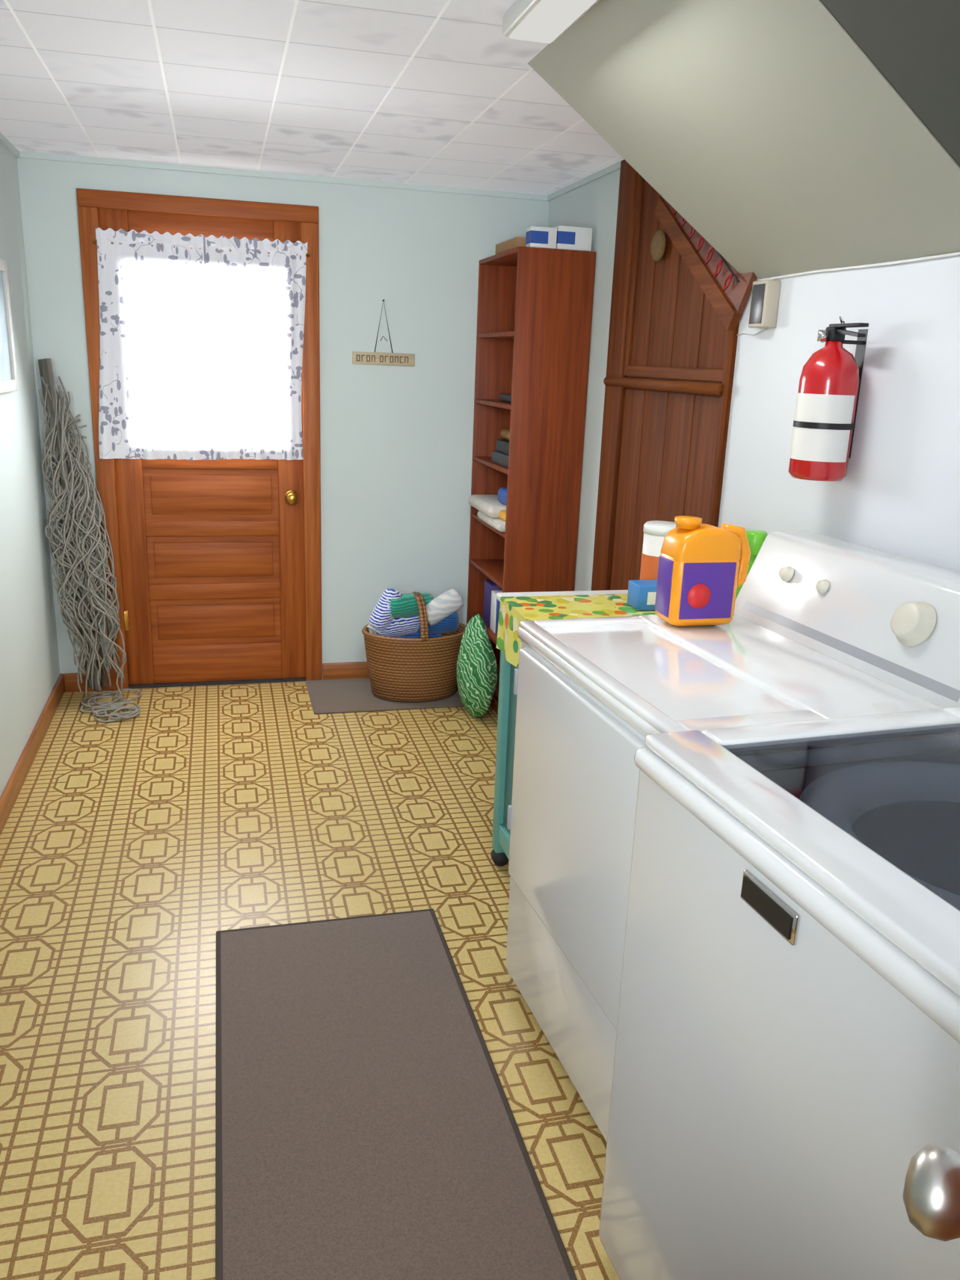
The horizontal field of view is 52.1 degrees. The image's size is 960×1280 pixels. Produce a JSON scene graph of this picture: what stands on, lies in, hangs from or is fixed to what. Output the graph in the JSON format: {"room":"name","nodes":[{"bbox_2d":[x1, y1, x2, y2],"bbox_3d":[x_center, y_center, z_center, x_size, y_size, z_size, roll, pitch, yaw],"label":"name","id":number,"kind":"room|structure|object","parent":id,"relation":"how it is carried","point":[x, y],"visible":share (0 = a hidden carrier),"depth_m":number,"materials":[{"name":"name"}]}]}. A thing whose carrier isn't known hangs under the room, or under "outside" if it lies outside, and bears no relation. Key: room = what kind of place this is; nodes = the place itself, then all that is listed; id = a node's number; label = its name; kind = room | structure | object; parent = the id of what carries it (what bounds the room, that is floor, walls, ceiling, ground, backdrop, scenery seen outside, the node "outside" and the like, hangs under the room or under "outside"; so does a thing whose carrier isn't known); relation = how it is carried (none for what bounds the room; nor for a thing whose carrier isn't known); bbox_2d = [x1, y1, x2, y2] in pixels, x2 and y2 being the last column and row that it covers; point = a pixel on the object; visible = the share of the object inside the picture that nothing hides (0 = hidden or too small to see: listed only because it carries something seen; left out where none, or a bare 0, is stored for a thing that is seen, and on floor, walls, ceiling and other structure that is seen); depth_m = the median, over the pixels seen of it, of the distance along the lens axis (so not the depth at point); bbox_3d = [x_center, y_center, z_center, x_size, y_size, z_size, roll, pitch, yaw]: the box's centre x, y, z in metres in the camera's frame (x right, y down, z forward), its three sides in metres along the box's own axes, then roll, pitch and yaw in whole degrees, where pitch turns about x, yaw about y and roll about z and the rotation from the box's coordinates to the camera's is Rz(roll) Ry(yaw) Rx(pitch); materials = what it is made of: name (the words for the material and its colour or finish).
{"room":"laundry room","nodes":[
{"label":"laundry room","id":0,"kind":"room"},
{"bbox_2d":[0,141,59,797],"bbox_3d":[-1.230,-0.093,1.591,0.120,2.220,5.660,-2,16,-14],"label":"wall","id":1,"kind":"structure","parent":0,"point":[30,667],"depth_m":3.69,"materials":[{"name":"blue paint"}]},
{"bbox_2d":[0,258,17,394],"bbox_3d":[-1.611,-1.038,3.226,0.022,0.445,0.645,-2,16,-14],"label":"picture frame","id":2,"kind":"object","parent":1,"relation":"attached to","point":[8,377],"visible":1,"depth_m":3.46,"materials":[{"name":"grey"}]},
{"bbox_2d":[0,673,65,835],"bbox_3d":[-1.204,0.931,1.899,0.016,0.085,5.420,-2,16,-14],"label":"baseboard","id":3,"kind":"structure","parent":1,"relation":"attached to","point":[8,798],"depth_m":3.60,"materials":[{"name":"brown wood"}]},
{"bbox_2d":[17,157,548,689],"bbox_3d":[-0.805,-0.889,4.452,2.185,2.220,0.120,-2,16,-14],"label":"wall","id":4,"kind":"structure","parent":0,"point":[396,441],"depth_m":4.36,"materials":[{"name":"blue paint"}]},
{"bbox_2d":[76,188,322,690],"bbox_3d":[-1.190,-0.810,4.336,0.954,2.102,0.187,-2,16,-14],"label":"door","id":5,"kind":"structure","parent":4,"relation":"in","point":[217,563],"depth_m":4.42,"materials":[{"name":"brown wood"}]},
{"bbox_2d":[91,227,309,459],"bbox_3d":[-1.165,-1.225,4.147,0.892,0.916,0.046,-2,16,-14],"label":"door curtain","id":6,"kind":"object","parent":5,"relation":"attached to","point":[202,337],"visible":1,"depth_m":4.14,"materials":[{"name":"white fabric"}]},
{"bbox_2d":[63,661,369,691],"bbox_3d":[-0.977,0.161,4.642,1.844,0.085,0.016,-2,16,-14],"label":"baseboard","id":7,"kind":"structure","parent":4,"relation":"attached to","point":[333,671],"depth_m":4.70,"materials":[{"name":"brown wood"}]},
{"bbox_2d":[352,299,414,366],"bbox_3d":[-0.426,-1.361,4.343,0.280,0.278,0.012,-2,16,-14],"label":"hanging sign","id":8,"kind":"object","parent":4,"relation":"attached to","point":[358,357],"visible":1,"depth_m":4.37,"materials":[{"name":"brown wood"}]},
{"bbox_2d":[0,681,619,1279],"bbox_3d":[-0.179,0.939,2.273,2.425,0.060,5.840,-2,16,-14],"label":"floor","id":9,"kind":"structure","parent":0,"point":[126,845],"depth_m":2.71,"materials":[{"name":"tile"}]},
{"bbox_2d":[38,358,142,722],"bbox_3d":[-1.621,-0.409,4.064,0.338,1.448,0.455,-3,17,-18],"label":"bundle","id":10,"kind":"object","parent":9,"relation":"on","point":[83,581],"visible":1,"depth_m":4.13,"materials":[{"name":"grey wicker"}]},
{"bbox_2d":[305,677,464,714],"bbox_3d":[-0.406,0.245,4.562,0.765,0.008,0.455,-2,16,-14],"label":"door mat","id":11,"kind":"object","parent":9,"relation":"on","point":[353,694],"visible":0.49,"depth_m":4.44,"materials":[{"name":"grey fabric"}]},
{"bbox_2d":[361,588,466,702],"bbox_3d":[-0.295,0.004,4.491,0.492,0.498,0.374,-2,16,-14],"label":"wicker basket","id":12,"kind":"object","parent":11,"relation":"on","point":[413,641],"visible":1,"depth_m":4.39,"materials":[{"name":"brown wicker"}]},
{"bbox_2d":[215,908,577,1279],"bbox_3d":[-0.189,1.026,1.841,0.595,0.009,1.855,-2,16,-14],"label":"runner rug","id":13,"kind":"object","parent":9,"relation":"on","point":[366,1127],"visible":1,"depth_m":1.99,"materials":[{"name":"brown carpet"}]},
{"bbox_2d":[456,613,497,717],"bbox_3d":[-0.013,0.110,4.250,0.164,0.460,0.333,-2,16,-14],"label":"pillow","id":14,"kind":"object","parent":9,"relation":"on","point":[476,670],"visible":1,"depth_m":4.16,"materials":[{"name":"green fabric"}]},
{"bbox_2d":[466,246,595,718],"bbox_3d":[0.190,-0.672,4.352,0.316,1.930,0.620,-2,16,-14],"label":"bookshelf","id":15,"kind":"object","parent":9,"relation":"on","point":[535,304],"visible":0.74,"depth_m":4.05,"materials":[{"name":"laminate"}]},
{"bbox_2d":[468,486,506,532],"bbox_3d":[0.139,-0.596,4.329,0.280,0.170,0.500,-2,16,-14],"label":"rag","id":16,"kind":"object","parent":15,"relation":"in","point":[491,508],"visible":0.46,"depth_m":4.22,"materials":[{"name":"white fabric"}]},
{"bbox_2d":[482,579,502,635],"bbox_3d":[0.177,-0.133,4.422,0.230,0.200,0.400,-2,16,-14],"label":"storage boxes","id":17,"kind":"object","parent":15,"relation":"in","point":[491,604],"visible":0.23,"depth_m":4.45,"materials":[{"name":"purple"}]},
{"bbox_2d":[491,393,511,468],"bbox_3d":[0.179,-0.890,4.172,0.180,0.293,0.351,-2,16,-14],"label":"boxes","id":18,"kind":"object","parent":15,"relation":"in","point":[500,455],"visible":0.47,"depth_m":4.19,"materials":[{"name":"grey cardboard"}]},
{"bbox_2d":[495,225,592,254],"bbox_3d":[0.252,-1.623,4.011,0.270,0.085,0.446,-2,16,-14],"label":"boxes","id":19,"kind":"object","parent":15,"relation":"on","point":[558,237],"visible":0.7,"depth_m":3.81,"materials":[{"name":"white cardboard"}]},
{"bbox_2d":[490,589,656,866],"bbox_3d":[0.401,0.338,2.778,0.655,0.859,0.563,-2,16,-14],"label":"side table","id":20,"kind":"object","parent":9,"relation":"on","point":[515,608],"visible":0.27,"depth_m":2.82,"materials":[{"name":"yellow fabric"}]},
{"bbox_2d":[627,579,657,610],"bbox_3d":[0.489,-0.126,2.714,0.140,0.068,0.082,-2,16,-14],"label":"box","id":21,"kind":"object","parent":20,"relation":"on","point":[641,594],"visible":0.48,"depth_m":2.67,"materials":[{"name":"blue cardboard"}]},
{"bbox_2d":[640,520,676,580],"bbox_3d":[0.520,-0.230,2.822,0.112,0.212,0.112,-2,16,-14],"label":"wipes canister","id":22,"kind":"object","parent":20,"relation":"on","point":[655,531],"visible":0.4,"depth_m":2.78,"materials":[{"name":"white plastic"}]},
{"bbox_2d":[735,529,767,598],"bbox_3d":[0.691,-0.154,2.508,0.090,0.250,0.072,-2,16,-14],"label":"bottle","id":23,"kind":"object","parent":20,"relation":"on","point":[756,538],"visible":0.29,"depth_m":2.46,"materials":[{"name":"green plastic"}]},
{"bbox_2d":[505,530,959,1142],"bbox_3d":[0.539,0.400,2.079,0.746,1.135,0.791,-3,17,-18],"label":"dryer","id":24,"kind":"object","parent":9,"relation":"on","point":[821,626],"visible":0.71,"depth_m":1.97,"materials":[{"name":"white metal"}]},
{"bbox_2d":[654,515,750,625],"bbox_3d":[0.515,-0.158,2.227,0.208,0.242,0.114,-2,16,-14],"label":"detergent jug","id":25,"kind":"object","parent":24,"relation":"on","point":[702,567],"visible":1,"depth_m":2.18,"materials":[{"name":"orange plastic"}]},
{"bbox_2d":[598,706,959,1279],"bbox_3d":[0.707,0.603,1.362,0.805,1.150,0.731,-3,17,-18],"label":"washing machine","id":26,"kind":"object","parent":9,"relation":"on","point":[787,1042],"visible":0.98,"depth_m":1.24,"materials":[{"name":"white metal"}]},
{"bbox_2d":[0,0,624,195],"bbox_3d":[-0.072,-1.228,1.567,2.425,0.060,5.660,-2,16,-14],"label":"ceiling","id":27,"kind":"structure","parent":0,"point":[435,93],"depth_m":2.79,"materials":[{"name":"tile"}]},
{"bbox_2d":[502,0,598,43],"bbox_3d":[0.180,-1.244,1.857,0.120,0.048,0.600,-2,16,-14],"label":"ceiling light","id":28,"kind":"object","parent":27,"relation":"attached to","point":[540,21],"depth_m":2.00,"materials":[{"name":"white plastic"}]},
{"bbox_2d":[591,159,756,590],"bbox_3d":[0.598,-0.506,3.319,0.060,2.205,1.024,-2,16,-14],"label":"wooden door","id":29,"kind":"structure","parent":0,"point":[677,305],"depth_m":3.27,"materials":[{"name":"brown wood"}]},
{"bbox_2d":[527,0,959,279],"bbox_3d":[0.559,-1.084,2.127,0.668,0.475,1.014,-2,16,-14],"label":"ceiling","id":30,"kind":"structure","parent":0,"point":[792,136],"depth_m":1.98,"materials":[{"name":"paint"}]},
{"bbox_2d":[548,168,959,590],"bbox_3d":[0.995,-0.171,2.165,0.132,2.220,5.660,-2,16,-14],"label":"wall","id":31,"kind":"structure","parent":0,"point":[899,494],"depth_m":2.31,"materials":[{"name":"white paint"}]},
{"bbox_2d":[0,132,624,201],"bbox_3d":[-0.074,-1.189,1.579,2.185,0.022,5.420,-2,16,-14],"label":"trim","id":32,"kind":"structure","parent":31,"relation":"attached to","point":[615,167],"depth_m":4.03,"materials":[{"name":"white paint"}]},
{"bbox_2d":[788,316,868,481],"bbox_3d":[0.805,-0.558,2.274,0.140,0.366,0.158,8,17,21],"label":"fire extinguisher","id":33,"kind":"object","parent":31,"relation":"attached to","point":[827,401],"visible":1,"depth_m":2.25,"materials":[{"name":"red metal"}]},
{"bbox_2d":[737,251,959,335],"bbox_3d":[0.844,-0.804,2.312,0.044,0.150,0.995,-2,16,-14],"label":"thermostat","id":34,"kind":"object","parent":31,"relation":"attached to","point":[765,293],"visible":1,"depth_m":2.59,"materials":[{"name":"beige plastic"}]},
{"bbox_2d":[902,1143,959,1241],"bbox_3d":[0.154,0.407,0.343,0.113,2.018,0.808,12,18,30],"label":"knob","id":35,"kind":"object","parent":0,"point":[931,1197],"depth_m":0.63,"materials":[{"name":"silver metal"}]}
]}

